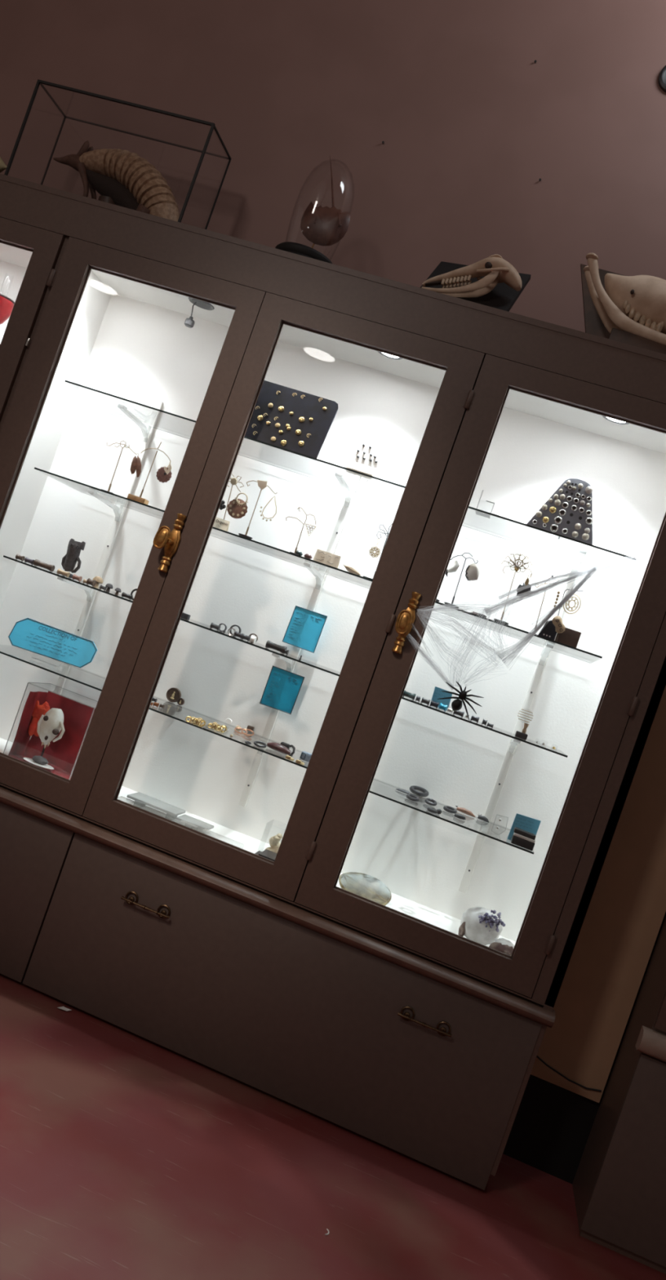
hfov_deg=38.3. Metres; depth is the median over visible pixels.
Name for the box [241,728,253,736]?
ring
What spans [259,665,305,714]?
card
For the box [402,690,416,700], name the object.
plug
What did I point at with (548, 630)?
box
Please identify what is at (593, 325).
plaque
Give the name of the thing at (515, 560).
brooch
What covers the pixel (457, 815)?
charm
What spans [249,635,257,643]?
plug
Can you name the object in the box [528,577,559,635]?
stand
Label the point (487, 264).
socket
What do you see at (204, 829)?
block
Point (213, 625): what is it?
plug
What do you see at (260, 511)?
earring
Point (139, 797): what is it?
plate
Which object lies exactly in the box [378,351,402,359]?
ceiling lamp
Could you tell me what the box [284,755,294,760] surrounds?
ring
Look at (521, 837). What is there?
case
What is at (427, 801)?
ring
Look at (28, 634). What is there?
card
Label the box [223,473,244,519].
stand
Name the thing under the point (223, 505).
earring
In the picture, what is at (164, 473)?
earring
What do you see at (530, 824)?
card
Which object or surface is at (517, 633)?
glass shelf
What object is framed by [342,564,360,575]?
dish
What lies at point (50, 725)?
skull
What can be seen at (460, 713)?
plug
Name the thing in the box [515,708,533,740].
glass ornament
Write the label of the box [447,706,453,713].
plug
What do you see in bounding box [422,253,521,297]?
skull
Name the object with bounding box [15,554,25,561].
plug
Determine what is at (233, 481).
brooch
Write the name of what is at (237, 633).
plug
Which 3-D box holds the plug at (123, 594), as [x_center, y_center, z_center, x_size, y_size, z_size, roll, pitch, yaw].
[-0.712,-0.152,3.318,0.035,0.017,0.017,19,0,11]
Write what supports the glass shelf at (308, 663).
on the display cabinet at (420, 1039)
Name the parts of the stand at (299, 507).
post, arm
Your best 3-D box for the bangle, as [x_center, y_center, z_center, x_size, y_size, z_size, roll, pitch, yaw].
[0.304,0.533,3.387,0.072,0.026,0.070,19,0,11]
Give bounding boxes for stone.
[266,742,291,755]
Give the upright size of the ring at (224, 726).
0.024 m
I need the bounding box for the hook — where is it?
[288,744,295,756]
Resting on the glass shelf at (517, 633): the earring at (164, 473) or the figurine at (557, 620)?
the figurine at (557, 620)
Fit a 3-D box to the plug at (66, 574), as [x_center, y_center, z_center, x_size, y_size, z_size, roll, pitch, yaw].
[-0.945,-0.235,3.364,0.041,0.019,0.020,19,0,11]
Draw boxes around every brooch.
[230,477,237,484]
[257,480,267,489]
[507,553,528,573]
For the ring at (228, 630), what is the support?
on the glass shelf at (308, 663)
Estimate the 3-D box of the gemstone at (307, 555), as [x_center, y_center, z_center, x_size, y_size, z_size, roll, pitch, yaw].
[-0.083,-0.277,3.186,0.030,0.018,0.021,19,0,11]
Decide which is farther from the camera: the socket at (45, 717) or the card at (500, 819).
the socket at (45, 717)
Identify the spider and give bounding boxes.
[437,681,484,719]
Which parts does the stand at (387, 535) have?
post, arm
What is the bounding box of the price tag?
[345,466,373,479]
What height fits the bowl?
0.106 m
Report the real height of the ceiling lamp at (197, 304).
0.096 m
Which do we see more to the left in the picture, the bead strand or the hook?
the hook
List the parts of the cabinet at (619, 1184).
drawer, door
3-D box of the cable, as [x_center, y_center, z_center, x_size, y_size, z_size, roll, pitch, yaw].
[0.755,1.408,3.129,0.252,0.048,0.009,19,0,11]
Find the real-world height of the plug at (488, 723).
0.013 m
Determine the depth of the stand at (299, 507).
3.19 m
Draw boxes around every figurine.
[61,538,85,577]
[551,615,565,641]
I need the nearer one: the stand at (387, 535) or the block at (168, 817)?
the stand at (387, 535)
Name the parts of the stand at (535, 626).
post, arm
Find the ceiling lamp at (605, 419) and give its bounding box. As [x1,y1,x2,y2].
[602,415,628,424]
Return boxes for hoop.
[130,588,137,599]
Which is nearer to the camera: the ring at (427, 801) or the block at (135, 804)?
the ring at (427, 801)
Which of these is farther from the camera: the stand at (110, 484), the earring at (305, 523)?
the stand at (110, 484)
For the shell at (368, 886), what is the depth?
3.15 m
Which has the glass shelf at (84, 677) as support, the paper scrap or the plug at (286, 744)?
the plug at (286, 744)
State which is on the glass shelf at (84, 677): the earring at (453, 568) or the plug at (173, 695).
the plug at (173, 695)
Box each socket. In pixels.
[43,715,48,720]
[52,728,58,734]
[484,262,492,268]
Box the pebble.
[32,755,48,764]
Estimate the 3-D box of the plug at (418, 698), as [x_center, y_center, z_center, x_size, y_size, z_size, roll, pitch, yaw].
[0.279,0.192,3.143,0.013,0.019,0.020,19,0,11]
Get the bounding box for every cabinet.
[0,173,665,1190]
[572,911,665,1274]
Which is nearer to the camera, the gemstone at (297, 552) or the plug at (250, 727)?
the gemstone at (297, 552)
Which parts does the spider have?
leg, leg, leg, leg, leg, leg, leg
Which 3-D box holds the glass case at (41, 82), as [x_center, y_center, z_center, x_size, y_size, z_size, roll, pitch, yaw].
[-0.792,-1.720,3.528,0.708,0.411,0.222,19,0,11]
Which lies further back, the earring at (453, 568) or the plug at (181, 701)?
the plug at (181, 701)
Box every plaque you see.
[420,261,531,311]
[580,263,625,338]
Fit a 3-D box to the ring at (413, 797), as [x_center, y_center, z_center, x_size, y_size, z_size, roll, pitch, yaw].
[0.265,0.524,3.190,0.048,0.016,0.047,19,0,11]
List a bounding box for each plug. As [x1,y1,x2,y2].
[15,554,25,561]
[24,556,34,564]
[33,559,54,571]
[57,568,70,577]
[71,573,82,581]
[86,577,96,586]
[93,576,102,587]
[99,585,106,590]
[105,583,113,591]
[115,587,121,595]
[121,591,133,599]
[153,702,159,706]
[166,687,181,702]
[177,697,184,705]
[181,612,191,620]
[209,622,220,630]
[225,718,231,724]
[234,631,243,638]
[241,633,250,641]
[246,725,254,731]
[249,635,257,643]
[265,640,287,653]
[280,742,289,749]
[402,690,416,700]
[415,695,421,702]
[421,697,430,705]
[430,700,439,708]
[439,702,447,711]
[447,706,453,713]
[453,710,464,717]
[471,715,479,722]
[481,718,487,725]
[486,722,493,728]
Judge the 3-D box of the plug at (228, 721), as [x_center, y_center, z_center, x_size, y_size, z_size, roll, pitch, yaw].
[-0.379,0.295,3.492,0.025,0.020,0.008,19,0,11]
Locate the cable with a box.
[536,1055,601,1091]
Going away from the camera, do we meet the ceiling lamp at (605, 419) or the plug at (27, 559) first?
the ceiling lamp at (605, 419)
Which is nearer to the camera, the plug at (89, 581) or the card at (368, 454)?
the card at (368, 454)
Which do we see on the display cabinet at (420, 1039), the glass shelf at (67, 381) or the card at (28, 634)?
the glass shelf at (67, 381)
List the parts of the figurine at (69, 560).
arm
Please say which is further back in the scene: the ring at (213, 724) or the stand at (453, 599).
the ring at (213, 724)
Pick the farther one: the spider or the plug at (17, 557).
the plug at (17, 557)
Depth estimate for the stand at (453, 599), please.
3.09 m
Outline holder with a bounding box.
[475,489,494,518]
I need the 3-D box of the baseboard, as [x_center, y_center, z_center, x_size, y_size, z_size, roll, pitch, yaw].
[0.702,1.595,3.241,0.300,0.284,0.180,19,0,11]
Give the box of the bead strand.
[552,591,559,610]
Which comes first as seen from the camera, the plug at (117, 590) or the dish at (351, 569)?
the dish at (351, 569)
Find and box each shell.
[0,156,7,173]
[338,871,391,905]
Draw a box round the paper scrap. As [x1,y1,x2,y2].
[57,1006,71,1011]
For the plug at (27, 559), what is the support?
on the glass shelf at (308, 663)
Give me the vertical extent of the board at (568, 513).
0.193 m
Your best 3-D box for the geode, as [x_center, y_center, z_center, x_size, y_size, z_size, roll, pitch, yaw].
[0.481,0.920,3.106,0.136,0.132,0.113,19,0,11]
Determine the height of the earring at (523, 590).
0.082 m
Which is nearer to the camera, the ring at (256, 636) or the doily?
the ring at (256, 636)
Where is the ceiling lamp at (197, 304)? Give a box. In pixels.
[184,297,214,328]
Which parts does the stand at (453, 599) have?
post, arm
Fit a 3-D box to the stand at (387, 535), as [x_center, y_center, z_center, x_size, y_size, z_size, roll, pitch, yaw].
[0.152,-0.291,3.136,0.061,0.200,0.029,19,0,11]
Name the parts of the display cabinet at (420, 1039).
door, drawer, panel, door, pull handle, floor panel, drawer, door, ceiling panel, panel, pull handle, door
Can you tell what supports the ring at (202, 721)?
in the clear tray
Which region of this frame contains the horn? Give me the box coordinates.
[456,807,475,817]
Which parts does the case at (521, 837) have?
lid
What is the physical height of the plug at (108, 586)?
0.029 m
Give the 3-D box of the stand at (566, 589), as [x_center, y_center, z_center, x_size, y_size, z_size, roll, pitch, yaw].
[0.748,-0.078,3.099,0.060,0.191,0.019,19,0,11]
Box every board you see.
[244,380,337,459]
[526,478,593,544]
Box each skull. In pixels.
[36,707,65,756]
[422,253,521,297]
[583,253,665,354]
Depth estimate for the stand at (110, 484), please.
3.34 m
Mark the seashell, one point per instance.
(274, 842)
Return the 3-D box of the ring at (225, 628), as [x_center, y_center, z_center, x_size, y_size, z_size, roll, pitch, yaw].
[-0.381,-0.043,3.304,0.028,0.028,0.012,19,0,11]
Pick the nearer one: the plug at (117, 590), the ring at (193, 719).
the ring at (193, 719)
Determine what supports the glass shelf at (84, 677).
on the display cabinet at (420, 1039)
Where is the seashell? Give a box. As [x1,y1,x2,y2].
[265,833,282,853]
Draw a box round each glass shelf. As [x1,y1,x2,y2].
[0,644,533,854]
[3,555,568,757]
[34,466,602,663]
[64,380,636,576]
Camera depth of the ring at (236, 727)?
3.37 m
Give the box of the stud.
[499,620,508,625]
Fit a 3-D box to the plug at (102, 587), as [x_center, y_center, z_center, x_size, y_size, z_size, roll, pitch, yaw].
[-0.798,-0.182,3.335,0.020,0.015,0.015,19,0,11]
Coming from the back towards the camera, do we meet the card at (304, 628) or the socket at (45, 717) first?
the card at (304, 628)
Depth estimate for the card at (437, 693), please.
3.18 m
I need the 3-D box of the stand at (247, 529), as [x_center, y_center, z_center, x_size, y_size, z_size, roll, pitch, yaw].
[-0.266,-0.434,3.223,0.115,0.195,0.032,19,0,11]
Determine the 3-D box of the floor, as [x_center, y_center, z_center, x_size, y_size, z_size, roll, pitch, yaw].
[-1.511,1.008,-0.007,10.000,0.100,7.600,19,0,11]
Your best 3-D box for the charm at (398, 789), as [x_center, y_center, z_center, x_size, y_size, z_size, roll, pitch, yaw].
[0.239,0.518,3.295,0.048,0.010,0.018,19,0,11]
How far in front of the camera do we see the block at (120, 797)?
3.28 m
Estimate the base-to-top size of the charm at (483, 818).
0.017 m
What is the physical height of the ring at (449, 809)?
0.016 m
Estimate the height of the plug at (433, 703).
0.020 m
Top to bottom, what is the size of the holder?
0.075 m
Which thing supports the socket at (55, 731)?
attached to the skull at (50, 725)
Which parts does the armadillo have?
leg, leg, leg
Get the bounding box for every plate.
[126,791,186,816]
[176,814,213,830]
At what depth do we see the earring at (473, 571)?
3.08 m
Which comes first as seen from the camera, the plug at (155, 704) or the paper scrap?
the paper scrap
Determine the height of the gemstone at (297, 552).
0.018 m
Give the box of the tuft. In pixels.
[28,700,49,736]
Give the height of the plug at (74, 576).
0.019 m
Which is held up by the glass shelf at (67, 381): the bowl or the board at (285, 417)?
the board at (285, 417)
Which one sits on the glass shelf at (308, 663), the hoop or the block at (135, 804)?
the hoop
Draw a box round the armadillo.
[53,140,179,222]
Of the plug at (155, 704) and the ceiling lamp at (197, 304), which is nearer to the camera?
the plug at (155, 704)
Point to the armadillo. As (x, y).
(131, 181)
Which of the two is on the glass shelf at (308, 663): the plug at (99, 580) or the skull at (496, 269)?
the plug at (99, 580)
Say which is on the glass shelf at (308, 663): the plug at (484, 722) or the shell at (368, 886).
the plug at (484, 722)
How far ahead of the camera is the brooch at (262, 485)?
3.22 m
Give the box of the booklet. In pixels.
[258,848,277,861]
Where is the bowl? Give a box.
[0,293,14,324]
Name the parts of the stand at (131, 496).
post, arm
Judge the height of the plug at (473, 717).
0.019 m
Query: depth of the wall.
3.65 m
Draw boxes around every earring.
[130,453,141,477]
[155,462,172,482]
[219,500,226,510]
[226,493,248,518]
[259,495,276,521]
[305,523,315,536]
[368,538,380,557]
[445,560,459,576]
[465,563,479,581]
[515,573,532,597]
[563,590,581,613]
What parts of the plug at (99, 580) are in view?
stem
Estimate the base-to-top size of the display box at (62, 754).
0.282 m
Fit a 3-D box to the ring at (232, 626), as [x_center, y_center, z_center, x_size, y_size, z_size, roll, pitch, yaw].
[-0.335,-0.032,3.295,0.039,0.039,0.012,19,0,11]
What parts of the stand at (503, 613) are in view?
post, arm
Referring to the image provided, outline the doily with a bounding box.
[23,757,53,769]
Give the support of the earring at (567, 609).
hanging from the stand at (566, 589)
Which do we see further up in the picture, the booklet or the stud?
the stud
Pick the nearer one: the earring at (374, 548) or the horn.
the earring at (374, 548)
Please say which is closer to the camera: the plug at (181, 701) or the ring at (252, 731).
the ring at (252, 731)
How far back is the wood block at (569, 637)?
3.04 m
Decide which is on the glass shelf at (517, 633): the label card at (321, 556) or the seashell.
the label card at (321, 556)
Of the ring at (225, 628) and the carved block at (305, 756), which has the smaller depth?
the carved block at (305, 756)
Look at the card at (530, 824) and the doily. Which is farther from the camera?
the doily
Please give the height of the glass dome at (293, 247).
0.414 m
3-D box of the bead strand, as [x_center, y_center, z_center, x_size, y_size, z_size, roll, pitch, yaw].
[0.718,-0.125,3.087,0.012,0.066,0.008,19,0,11]
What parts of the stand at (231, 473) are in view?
post, arm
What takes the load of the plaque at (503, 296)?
on the display cabinet at (420, 1039)
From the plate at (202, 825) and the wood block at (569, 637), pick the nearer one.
the wood block at (569, 637)
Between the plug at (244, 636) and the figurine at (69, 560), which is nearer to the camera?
the plug at (244, 636)
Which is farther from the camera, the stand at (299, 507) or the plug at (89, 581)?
the plug at (89, 581)
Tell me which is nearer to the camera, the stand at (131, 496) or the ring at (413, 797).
the ring at (413, 797)
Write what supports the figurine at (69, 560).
on the glass shelf at (308, 663)
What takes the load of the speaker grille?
attached to the wall speaker
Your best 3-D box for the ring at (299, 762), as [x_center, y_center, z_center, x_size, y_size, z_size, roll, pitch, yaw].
[-0.106,0.396,3.116,0.032,0.012,0.034,19,0,11]
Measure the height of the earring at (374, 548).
0.064 m
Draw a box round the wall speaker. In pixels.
[657,65,665,92]
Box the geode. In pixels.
[457,906,505,945]
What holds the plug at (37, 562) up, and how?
on the glass shelf at (308, 663)
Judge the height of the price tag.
0.017 m
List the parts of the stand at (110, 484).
post, arm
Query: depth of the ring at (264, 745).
3.18 m
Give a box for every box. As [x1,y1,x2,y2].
[3,682,97,779]
[537,620,556,640]
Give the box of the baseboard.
[502,1074,600,1183]
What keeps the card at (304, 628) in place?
attached to the display cabinet at (420, 1039)
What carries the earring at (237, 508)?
hanging from the stand at (231, 473)
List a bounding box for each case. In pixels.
[4,79,231,229]
[511,826,536,850]
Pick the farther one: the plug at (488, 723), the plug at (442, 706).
the plug at (442, 706)
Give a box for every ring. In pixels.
[185,715,192,722]
[191,718,198,724]
[198,720,205,726]
[210,723,217,729]
[218,623,226,631]
[219,725,226,733]
[227,627,235,635]
[229,624,241,635]
[234,727,247,733]
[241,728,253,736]
[248,633,257,642]
[253,741,266,747]
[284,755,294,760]
[295,759,304,764]
[405,794,419,801]
[424,798,437,805]
[426,807,441,814]
[443,805,457,813]
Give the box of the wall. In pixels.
[0,0,665,332]
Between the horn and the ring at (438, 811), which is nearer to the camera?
the ring at (438, 811)
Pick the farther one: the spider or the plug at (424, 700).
the plug at (424, 700)
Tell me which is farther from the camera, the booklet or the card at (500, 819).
the booklet
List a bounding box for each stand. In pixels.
[101,440,137,493]
[127,441,170,504]
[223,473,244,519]
[238,480,277,539]
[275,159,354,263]
[285,506,316,555]
[363,523,392,580]
[444,552,478,608]
[493,552,532,622]
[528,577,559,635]
[557,589,577,616]
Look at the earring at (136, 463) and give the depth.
3.32 m
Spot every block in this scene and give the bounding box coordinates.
[118,795,198,831]
[133,800,144,807]
[164,813,177,820]
[202,828,244,848]
[299,751,311,762]
[554,627,581,648]
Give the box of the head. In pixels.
[300,155,351,248]
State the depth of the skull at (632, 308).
3.06 m
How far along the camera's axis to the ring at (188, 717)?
3.17 m
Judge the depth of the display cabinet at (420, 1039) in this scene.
3.20 m
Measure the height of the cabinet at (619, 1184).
2.572 m
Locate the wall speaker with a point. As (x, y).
(662, 77)
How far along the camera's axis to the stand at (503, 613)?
3.06 m
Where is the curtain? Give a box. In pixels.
[530,685,665,1102]
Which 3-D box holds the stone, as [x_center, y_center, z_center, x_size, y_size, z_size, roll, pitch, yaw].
[-0.180,0.363,3.222,0.086,0.027,0.037,19,0,11]
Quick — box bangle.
[409,785,428,796]
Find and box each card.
[8,617,97,667]
[213,517,230,531]
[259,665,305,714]
[282,605,327,653]
[312,548,341,568]
[352,440,385,468]
[431,686,452,710]
[491,814,508,835]
[506,813,541,839]
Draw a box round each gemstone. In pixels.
[295,550,302,555]
[304,553,312,559]
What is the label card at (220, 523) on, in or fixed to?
on the glass shelf at (517, 633)
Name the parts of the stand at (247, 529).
post, arm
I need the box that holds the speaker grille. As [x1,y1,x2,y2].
[662,69,665,84]
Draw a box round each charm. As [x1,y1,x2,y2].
[395,788,409,794]
[453,813,466,819]
[477,814,488,822]
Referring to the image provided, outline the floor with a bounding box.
[0,973,665,1279]
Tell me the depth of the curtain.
3.13 m
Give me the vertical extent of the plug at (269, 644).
0.026 m

